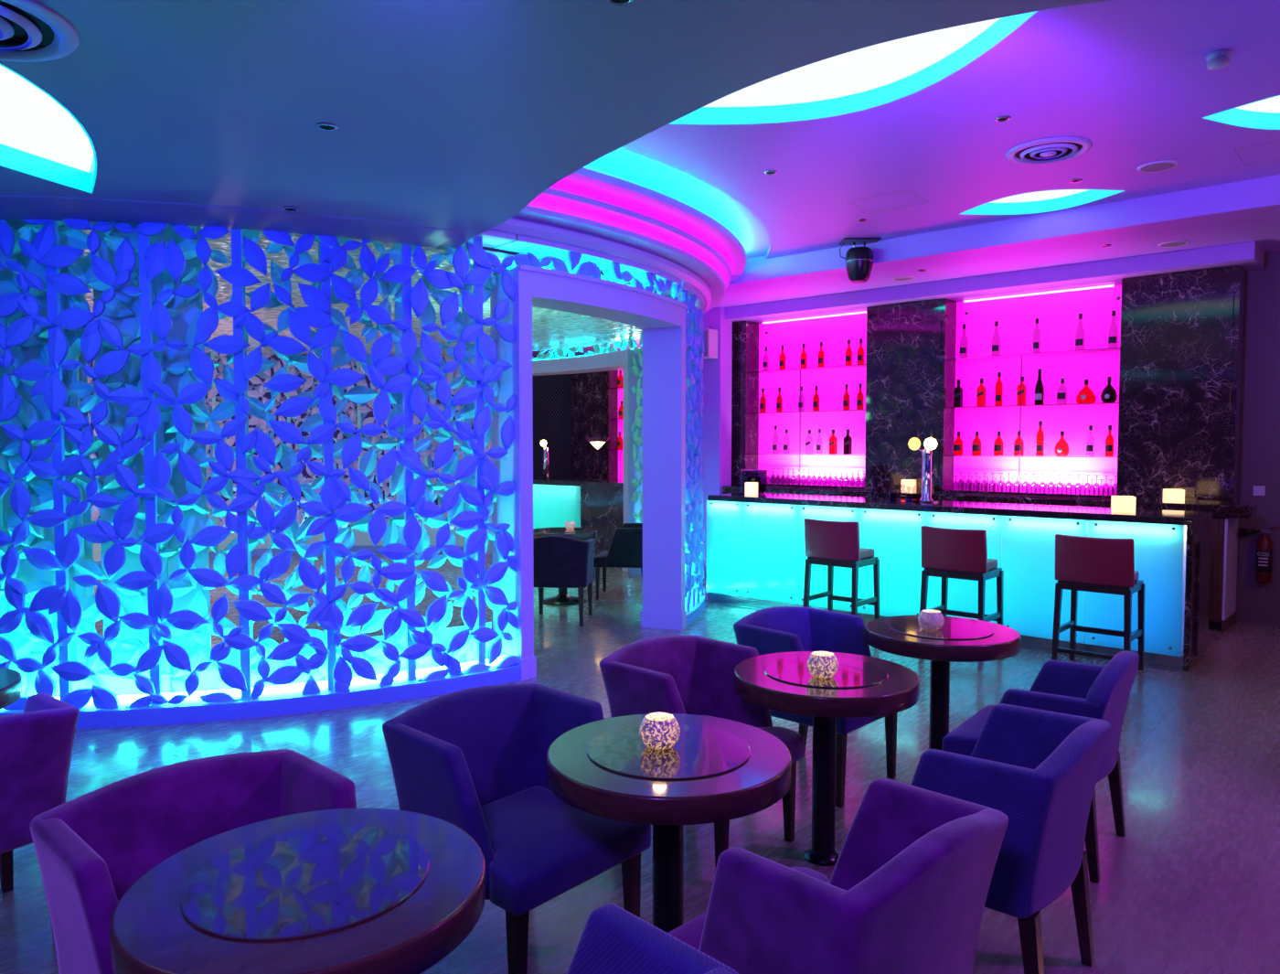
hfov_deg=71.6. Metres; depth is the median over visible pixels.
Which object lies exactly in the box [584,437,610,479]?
glass lamp
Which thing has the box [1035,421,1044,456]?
bottle
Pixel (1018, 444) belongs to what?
bottle
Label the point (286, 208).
recessed light
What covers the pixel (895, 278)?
grille
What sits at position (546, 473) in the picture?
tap
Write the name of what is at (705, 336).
grille
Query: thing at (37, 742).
armchair
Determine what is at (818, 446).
bottle
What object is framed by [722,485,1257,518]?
countertop
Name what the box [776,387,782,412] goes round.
bottle
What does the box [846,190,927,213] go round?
access hatch
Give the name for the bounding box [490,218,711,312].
trim
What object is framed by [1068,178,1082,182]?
recessed light
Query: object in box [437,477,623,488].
countertop
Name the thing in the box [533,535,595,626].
armchair
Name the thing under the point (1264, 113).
ceiling light
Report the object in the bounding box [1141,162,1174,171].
grille
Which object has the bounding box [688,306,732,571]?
wall
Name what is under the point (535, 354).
ceiling
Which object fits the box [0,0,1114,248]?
ceiling
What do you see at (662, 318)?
door frame
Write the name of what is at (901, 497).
cruet bottle
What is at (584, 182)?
cove
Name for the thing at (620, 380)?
bottle
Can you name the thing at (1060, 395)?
bottle
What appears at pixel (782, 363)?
bottle
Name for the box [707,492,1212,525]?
countertop
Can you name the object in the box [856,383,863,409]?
bottle
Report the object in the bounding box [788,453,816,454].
glass shelf
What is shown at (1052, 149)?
ceiling vent
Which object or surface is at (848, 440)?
bottle
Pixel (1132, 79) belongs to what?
ceiling
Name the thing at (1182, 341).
marble pillar
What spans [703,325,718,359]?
wall speaker
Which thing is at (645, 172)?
cove
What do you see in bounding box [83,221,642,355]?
ceiling
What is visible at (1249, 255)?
ceiling beam
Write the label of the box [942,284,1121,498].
niche
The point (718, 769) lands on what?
round table
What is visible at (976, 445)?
bottle
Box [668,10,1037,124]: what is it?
ceiling light
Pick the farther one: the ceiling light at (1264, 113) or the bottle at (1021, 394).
the bottle at (1021, 394)
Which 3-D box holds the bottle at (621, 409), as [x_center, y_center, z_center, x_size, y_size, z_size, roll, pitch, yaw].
[-0.328,-1.382,15.900,0.115,0.312,0.116,2,4,41]
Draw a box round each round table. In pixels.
[0,667,21,709]
[109,807,485,973]
[533,526,597,605]
[545,713,791,932]
[733,650,920,865]
[864,615,1021,750]
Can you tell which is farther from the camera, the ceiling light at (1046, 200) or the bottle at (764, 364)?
the bottle at (764, 364)
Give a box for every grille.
[703,330,707,355]
[894,277,913,280]
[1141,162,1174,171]
[1161,242,1186,246]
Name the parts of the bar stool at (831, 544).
leg, leg, backrest, seat frame, foot rail, leg, seat, leg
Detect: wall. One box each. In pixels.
[87,350,475,566]
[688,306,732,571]
[760,250,1279,615]
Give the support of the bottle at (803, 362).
on the niche at (799, 459)
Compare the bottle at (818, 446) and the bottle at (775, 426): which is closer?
the bottle at (818, 446)
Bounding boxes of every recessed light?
[282,205,299,211]
[315,121,338,131]
[607,0,633,5]
[764,170,777,174]
[856,218,867,222]
[994,115,1011,121]
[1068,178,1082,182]
[1100,244,1111,246]
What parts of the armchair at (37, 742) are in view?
leg, backrest, armrest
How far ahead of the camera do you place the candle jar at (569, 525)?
9.31 m
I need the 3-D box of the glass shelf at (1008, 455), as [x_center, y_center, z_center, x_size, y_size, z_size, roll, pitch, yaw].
[4.087,-0.321,9.286,1.720,0.008,0.240,2,4,41]
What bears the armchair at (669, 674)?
on the floor
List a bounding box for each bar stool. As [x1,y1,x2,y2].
[803,518,879,618]
[919,525,1003,625]
[1051,533,1145,670]
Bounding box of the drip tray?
[919,500,938,502]
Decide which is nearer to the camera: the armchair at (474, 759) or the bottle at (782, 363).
the armchair at (474, 759)
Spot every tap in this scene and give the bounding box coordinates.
[540,439,549,479]
[907,429,920,449]
[907,429,938,502]
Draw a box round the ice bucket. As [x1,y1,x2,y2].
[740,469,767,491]
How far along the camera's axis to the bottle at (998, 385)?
9.44 m
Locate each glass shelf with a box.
[753,364,866,373]
[763,409,865,413]
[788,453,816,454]
[950,348,1119,361]
[953,403,1119,408]
[1007,455,1035,456]
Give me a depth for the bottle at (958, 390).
9.73 m
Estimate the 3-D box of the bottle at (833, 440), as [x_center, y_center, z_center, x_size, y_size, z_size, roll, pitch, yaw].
[2.351,-0.549,10.795,0.073,0.300,0.073,2,4,41]
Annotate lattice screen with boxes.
[0,218,520,728]
[492,234,681,299]
[532,335,642,360]
[629,281,705,626]
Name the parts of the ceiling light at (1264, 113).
light panel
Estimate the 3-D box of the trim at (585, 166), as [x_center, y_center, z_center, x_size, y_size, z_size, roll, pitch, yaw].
[-0.151,-2.286,7.278,0.750,0.230,4.684,2,3,30]
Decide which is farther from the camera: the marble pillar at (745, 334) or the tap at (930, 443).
the marble pillar at (745, 334)
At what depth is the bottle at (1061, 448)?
9.02 m
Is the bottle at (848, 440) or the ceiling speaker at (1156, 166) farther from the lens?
the bottle at (848, 440)
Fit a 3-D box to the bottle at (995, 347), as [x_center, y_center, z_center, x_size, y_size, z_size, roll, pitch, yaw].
[3.801,-1.581,9.464,0.088,0.370,0.088,2,4,41]
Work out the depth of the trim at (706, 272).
6.72 m
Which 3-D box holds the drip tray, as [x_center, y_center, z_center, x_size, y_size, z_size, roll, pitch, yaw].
[2.575,0.130,8.100,0.260,0.012,0.090,2,4,41]
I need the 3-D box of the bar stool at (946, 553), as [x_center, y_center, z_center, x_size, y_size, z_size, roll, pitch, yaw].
[2.578,0.811,7.107,0.520,0.999,0.485,2,4,41]
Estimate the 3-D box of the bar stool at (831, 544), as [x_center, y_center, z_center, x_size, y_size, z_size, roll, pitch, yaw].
[1.776,0.777,7.814,0.520,0.999,0.485,2,4,41]
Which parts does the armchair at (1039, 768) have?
armrest, leg, armrest, backrest, leg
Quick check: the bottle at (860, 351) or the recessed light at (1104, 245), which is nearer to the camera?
the recessed light at (1104, 245)
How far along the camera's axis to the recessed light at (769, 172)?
6.35 m
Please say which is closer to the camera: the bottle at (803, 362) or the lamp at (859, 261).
the lamp at (859, 261)
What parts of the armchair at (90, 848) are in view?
armrest, backrest, armrest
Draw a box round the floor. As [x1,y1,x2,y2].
[0,522,1279,973]
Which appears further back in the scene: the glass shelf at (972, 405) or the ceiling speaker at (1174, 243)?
the glass shelf at (972, 405)
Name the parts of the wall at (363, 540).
post, post, post, post, post, post, post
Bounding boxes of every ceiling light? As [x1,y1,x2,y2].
[0,63,96,193]
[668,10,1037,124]
[960,189,1125,214]
[1203,95,1279,129]
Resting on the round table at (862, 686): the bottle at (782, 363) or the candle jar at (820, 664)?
the candle jar at (820, 664)
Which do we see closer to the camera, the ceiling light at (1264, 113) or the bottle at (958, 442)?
the ceiling light at (1264, 113)
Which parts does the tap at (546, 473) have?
lamp globe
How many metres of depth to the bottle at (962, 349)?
9.67 m
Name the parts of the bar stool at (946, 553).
leg, leg, backrest, seat frame, foot rail, leg, seat, leg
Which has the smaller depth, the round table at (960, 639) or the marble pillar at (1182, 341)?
the round table at (960, 639)
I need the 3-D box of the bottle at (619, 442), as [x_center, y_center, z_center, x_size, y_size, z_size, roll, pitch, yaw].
[-0.365,-0.834,15.959,0.115,0.312,0.116,2,4,41]
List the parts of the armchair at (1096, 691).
seat, armrest, armrest, leg, backrest, leg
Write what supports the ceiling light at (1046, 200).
attached to the ceiling at (1132, 79)
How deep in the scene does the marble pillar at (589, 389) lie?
16.26 m
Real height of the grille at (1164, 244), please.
0.001 m
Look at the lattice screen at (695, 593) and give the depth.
8.56 m
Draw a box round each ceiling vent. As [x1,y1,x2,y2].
[0,0,80,62]
[1005,136,1092,163]
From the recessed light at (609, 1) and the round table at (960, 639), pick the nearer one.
the recessed light at (609, 1)
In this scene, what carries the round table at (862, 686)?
on the floor
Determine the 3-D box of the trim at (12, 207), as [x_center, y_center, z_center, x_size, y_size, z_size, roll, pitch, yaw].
[-4.042,-1.547,5.280,5.917,0.025,1.384,0,3,4]
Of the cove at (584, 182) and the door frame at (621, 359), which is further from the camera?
the door frame at (621, 359)
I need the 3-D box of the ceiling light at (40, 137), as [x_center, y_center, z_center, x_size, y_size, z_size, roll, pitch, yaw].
[-2.662,-1.521,3.126,0.958,0.141,2.957,0,3,-3]
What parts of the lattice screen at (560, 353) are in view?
rail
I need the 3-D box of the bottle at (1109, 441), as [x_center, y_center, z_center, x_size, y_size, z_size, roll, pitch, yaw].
[4.645,-0.457,8.772,0.076,0.310,0.077,2,4,41]
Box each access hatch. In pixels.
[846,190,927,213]
[1234,140,1279,165]
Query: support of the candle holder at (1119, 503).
on the bar counter at (756, 557)
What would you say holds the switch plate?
attached to the wall at (1260, 435)
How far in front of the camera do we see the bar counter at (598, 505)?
13.24 m
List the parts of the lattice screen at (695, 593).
rail, post, post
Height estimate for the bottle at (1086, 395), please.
0.240 m
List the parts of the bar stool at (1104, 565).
leg, leg, backrest, seat frame, foot rail, leg, seat, leg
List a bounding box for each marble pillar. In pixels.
[571,371,607,479]
[731,320,760,485]
[864,298,957,492]
[1116,265,1246,503]
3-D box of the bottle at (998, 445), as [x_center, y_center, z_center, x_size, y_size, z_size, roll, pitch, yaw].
[3.837,-0.466,9.485,0.096,0.260,0.096,2,4,41]
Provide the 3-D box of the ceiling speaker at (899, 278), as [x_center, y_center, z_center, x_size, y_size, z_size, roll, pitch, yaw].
[2.760,-2.180,9.288,0.240,0.012,0.240,2,4,41]
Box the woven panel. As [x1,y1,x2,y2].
[532,373,571,478]
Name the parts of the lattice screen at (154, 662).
post, backing panel, post, post, post, backing panel, post, post, post, post, post, post, post, post, post, rail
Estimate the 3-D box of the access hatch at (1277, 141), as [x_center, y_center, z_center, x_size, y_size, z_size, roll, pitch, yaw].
[4.269,-2.233,5.869,0.504,0.001,0.454,2,4,41]
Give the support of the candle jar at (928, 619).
on the round table at (960, 639)
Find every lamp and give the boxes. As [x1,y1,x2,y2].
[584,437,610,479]
[839,237,880,282]
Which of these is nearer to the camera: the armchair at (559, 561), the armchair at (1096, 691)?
the armchair at (1096, 691)
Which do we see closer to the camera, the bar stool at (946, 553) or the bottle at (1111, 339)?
the bar stool at (946, 553)
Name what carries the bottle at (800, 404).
on the niche at (799, 459)
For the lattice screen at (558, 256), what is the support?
on the door frame at (662, 318)
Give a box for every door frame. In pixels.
[483,349,642,572]
[490,264,687,680]
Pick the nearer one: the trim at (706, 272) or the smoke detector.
the smoke detector
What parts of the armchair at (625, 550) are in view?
leg, seat, leg, armrest, armrest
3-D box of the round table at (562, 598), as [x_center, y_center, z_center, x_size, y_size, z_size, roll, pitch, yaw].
[-0.811,0.826,9.330,0.720,0.756,0.720,2,4,41]
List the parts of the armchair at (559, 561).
leg, backrest, leg, leg, armrest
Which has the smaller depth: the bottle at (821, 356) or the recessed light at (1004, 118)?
the recessed light at (1004, 118)
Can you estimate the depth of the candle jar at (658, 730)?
2.58 m
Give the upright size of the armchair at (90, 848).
0.803 m
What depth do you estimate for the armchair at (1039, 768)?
2.48 m
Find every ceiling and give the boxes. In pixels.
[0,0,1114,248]
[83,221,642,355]
[388,309,709,364]
[620,0,1279,258]
[654,174,1279,307]
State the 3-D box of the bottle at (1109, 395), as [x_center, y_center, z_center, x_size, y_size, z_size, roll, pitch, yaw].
[4.632,-0.959,8.758,0.144,0.255,0.146,2,4,41]
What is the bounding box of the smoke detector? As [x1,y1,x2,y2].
[1205,49,1231,70]
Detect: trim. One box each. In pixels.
[0,194,461,247]
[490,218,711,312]
[511,205,725,312]
[533,188,731,289]
[583,165,638,184]
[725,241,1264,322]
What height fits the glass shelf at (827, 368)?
0.008 m
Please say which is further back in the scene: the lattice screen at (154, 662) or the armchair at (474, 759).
the lattice screen at (154, 662)
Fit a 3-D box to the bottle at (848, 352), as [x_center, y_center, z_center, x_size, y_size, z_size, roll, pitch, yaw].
[2.498,-1.606,10.614,0.076,0.310,0.077,2,4,41]
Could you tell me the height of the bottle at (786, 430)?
0.310 m
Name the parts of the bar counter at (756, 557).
glass panel, glass panel, glass panel, glass panel, kick plate, glass panel, glass panel, glass panel, panel, moulding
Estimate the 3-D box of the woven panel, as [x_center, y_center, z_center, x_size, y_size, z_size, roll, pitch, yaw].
[-2.219,-1.306,17.737,2.940,2.190,0.040,2,4,41]
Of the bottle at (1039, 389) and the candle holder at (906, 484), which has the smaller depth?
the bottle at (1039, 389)
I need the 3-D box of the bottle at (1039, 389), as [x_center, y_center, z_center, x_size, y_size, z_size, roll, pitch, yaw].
[4.139,-1.037,9.191,0.088,0.370,0.088,2,4,41]
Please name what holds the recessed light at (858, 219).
in the ceiling at (1132, 79)
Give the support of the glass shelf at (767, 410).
attached to the niche at (799, 459)
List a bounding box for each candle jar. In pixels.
[565,521,575,529]
[639,712,680,749]
[806,650,838,678]
[917,608,944,630]
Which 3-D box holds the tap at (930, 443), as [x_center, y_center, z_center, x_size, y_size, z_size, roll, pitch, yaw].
[2.600,-0.196,8.136,0.290,0.661,0.220,2,4,41]
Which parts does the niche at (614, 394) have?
panel, panel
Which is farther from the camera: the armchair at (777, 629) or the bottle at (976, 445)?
the bottle at (976, 445)
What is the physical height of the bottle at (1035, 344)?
0.360 m
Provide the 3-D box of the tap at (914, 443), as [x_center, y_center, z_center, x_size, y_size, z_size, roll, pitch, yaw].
[2.533,-0.433,8.176,0.120,0.191,0.068,2,4,41]
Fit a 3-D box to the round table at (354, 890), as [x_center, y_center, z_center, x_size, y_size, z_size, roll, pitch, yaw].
[-0.686,1.184,1.865,0.720,0.756,0.720,2,4,41]
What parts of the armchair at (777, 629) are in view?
backrest, armrest, leg, armrest, leg, seat, leg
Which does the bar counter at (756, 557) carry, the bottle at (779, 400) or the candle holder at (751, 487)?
the candle holder at (751, 487)
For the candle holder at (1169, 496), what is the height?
0.120 m
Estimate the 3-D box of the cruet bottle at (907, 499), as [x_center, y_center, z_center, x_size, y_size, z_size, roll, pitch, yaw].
[2.446,0.068,8.071,0.054,0.140,0.054,0,3,-4]
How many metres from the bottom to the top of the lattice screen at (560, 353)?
0.205 m
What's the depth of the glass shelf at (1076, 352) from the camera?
9.28 m
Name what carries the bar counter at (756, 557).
on the floor
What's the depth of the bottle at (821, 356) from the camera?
10.84 m
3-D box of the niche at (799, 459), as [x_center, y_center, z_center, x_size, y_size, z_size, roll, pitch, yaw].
[2.111,-1.053,11.004,1.690,2.110,0.340,2,4,41]
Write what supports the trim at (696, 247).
attached to the wall at (717, 372)
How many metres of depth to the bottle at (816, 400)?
10.91 m
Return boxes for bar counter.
[437,477,623,555]
[706,492,1212,671]
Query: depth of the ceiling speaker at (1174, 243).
7.67 m
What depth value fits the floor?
4.30 m
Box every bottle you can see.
[616,431,622,448]
[617,370,623,387]
[618,401,623,418]
[759,388,766,412]
[762,346,767,370]
[772,425,777,449]
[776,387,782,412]
[778,345,785,370]
[783,428,789,449]
[798,386,802,407]
[800,343,806,368]
[812,385,819,411]
[816,428,821,449]
[818,341,824,367]
[829,429,837,454]
[842,384,849,410]
[843,428,852,454]
[845,339,852,365]
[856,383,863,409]
[857,338,863,364]
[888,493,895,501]
[899,495,906,500]
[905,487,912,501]
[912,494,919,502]
[953,379,962,406]
[953,431,962,455]
[959,323,968,354]
[971,431,981,455]
[976,378,985,406]
[992,320,1000,351]
[993,431,1003,455]
[994,372,1002,405]
[1013,430,1023,455]
[1016,376,1026,405]
[1033,318,1038,348]
[1034,368,1044,405]
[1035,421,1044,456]
[1054,430,1069,456]
[1056,378,1066,399]
[1075,313,1085,345]
[1076,379,1096,404]
[1086,425,1092,451]
[1100,376,1117,403]
[1105,425,1113,456]
[1108,309,1116,343]
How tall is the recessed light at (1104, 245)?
0.009 m
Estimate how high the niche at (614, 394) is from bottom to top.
2.200 m
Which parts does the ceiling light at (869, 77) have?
light panel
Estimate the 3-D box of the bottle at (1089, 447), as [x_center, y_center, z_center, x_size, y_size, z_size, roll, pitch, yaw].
[4.514,-0.462,8.887,0.076,0.310,0.077,2,4,41]
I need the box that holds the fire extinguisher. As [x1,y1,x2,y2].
[1238,526,1279,582]
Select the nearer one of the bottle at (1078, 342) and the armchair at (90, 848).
the armchair at (90, 848)
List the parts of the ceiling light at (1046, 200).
light panel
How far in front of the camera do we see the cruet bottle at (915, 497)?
7.94 m
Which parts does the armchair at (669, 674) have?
armrest, backrest, leg, armrest, seat, leg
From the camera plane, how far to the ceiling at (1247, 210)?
7.84 m
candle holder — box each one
[745,481,757,494]
[901,479,916,492]
[1110,495,1135,512]
[1162,488,1184,502]
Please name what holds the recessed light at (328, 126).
in the ceiling at (449, 114)
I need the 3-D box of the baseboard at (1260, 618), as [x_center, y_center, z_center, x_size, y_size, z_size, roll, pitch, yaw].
[7.914,1.304,6.209,6.260,0.100,0.020,2,4,41]
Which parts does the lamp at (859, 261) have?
mounting plate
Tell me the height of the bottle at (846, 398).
0.310 m
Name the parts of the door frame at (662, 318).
moulding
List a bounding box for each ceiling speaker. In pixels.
[891,276,915,281]
[1136,160,1179,172]
[1157,240,1189,247]
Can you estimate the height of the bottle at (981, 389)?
0.300 m
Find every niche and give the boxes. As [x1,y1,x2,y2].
[607,369,623,479]
[753,310,866,489]
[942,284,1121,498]
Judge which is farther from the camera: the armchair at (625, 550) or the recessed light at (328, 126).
the armchair at (625, 550)
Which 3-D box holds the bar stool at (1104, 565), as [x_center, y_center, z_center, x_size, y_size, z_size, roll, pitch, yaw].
[3.344,0.842,6.458,0.520,0.999,0.485,2,4,41]
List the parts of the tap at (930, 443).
lamp globe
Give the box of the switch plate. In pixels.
[1252,485,1265,495]
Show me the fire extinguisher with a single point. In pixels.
(1264, 544)
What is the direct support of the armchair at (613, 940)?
on the floor
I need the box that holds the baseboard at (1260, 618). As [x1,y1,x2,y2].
[1236,610,1279,626]
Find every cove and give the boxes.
[527,167,746,282]
[586,148,769,258]
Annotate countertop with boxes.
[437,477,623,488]
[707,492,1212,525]
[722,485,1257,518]
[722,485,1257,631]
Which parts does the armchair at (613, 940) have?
backrest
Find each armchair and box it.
[0,693,79,941]
[30,748,356,973]
[382,682,650,973]
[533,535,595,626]
[566,903,738,973]
[593,522,642,598]
[598,635,804,868]
[668,777,1008,973]
[733,606,897,807]
[845,703,1111,973]
[942,650,1139,883]
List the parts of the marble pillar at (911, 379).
raised panel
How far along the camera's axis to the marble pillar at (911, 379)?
9.95 m
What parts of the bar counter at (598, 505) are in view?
glass panel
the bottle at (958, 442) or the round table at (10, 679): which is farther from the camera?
the bottle at (958, 442)
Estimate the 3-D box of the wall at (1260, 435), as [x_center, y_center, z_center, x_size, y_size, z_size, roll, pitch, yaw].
[5.915,-0.632,7.963,11.700,3.800,0.100,2,4,41]
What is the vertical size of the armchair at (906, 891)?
0.828 m
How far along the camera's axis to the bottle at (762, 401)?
11.42 m
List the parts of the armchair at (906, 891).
seat, armrest, armrest, backrest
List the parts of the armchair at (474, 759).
armrest, backrest, leg, seat, armrest, leg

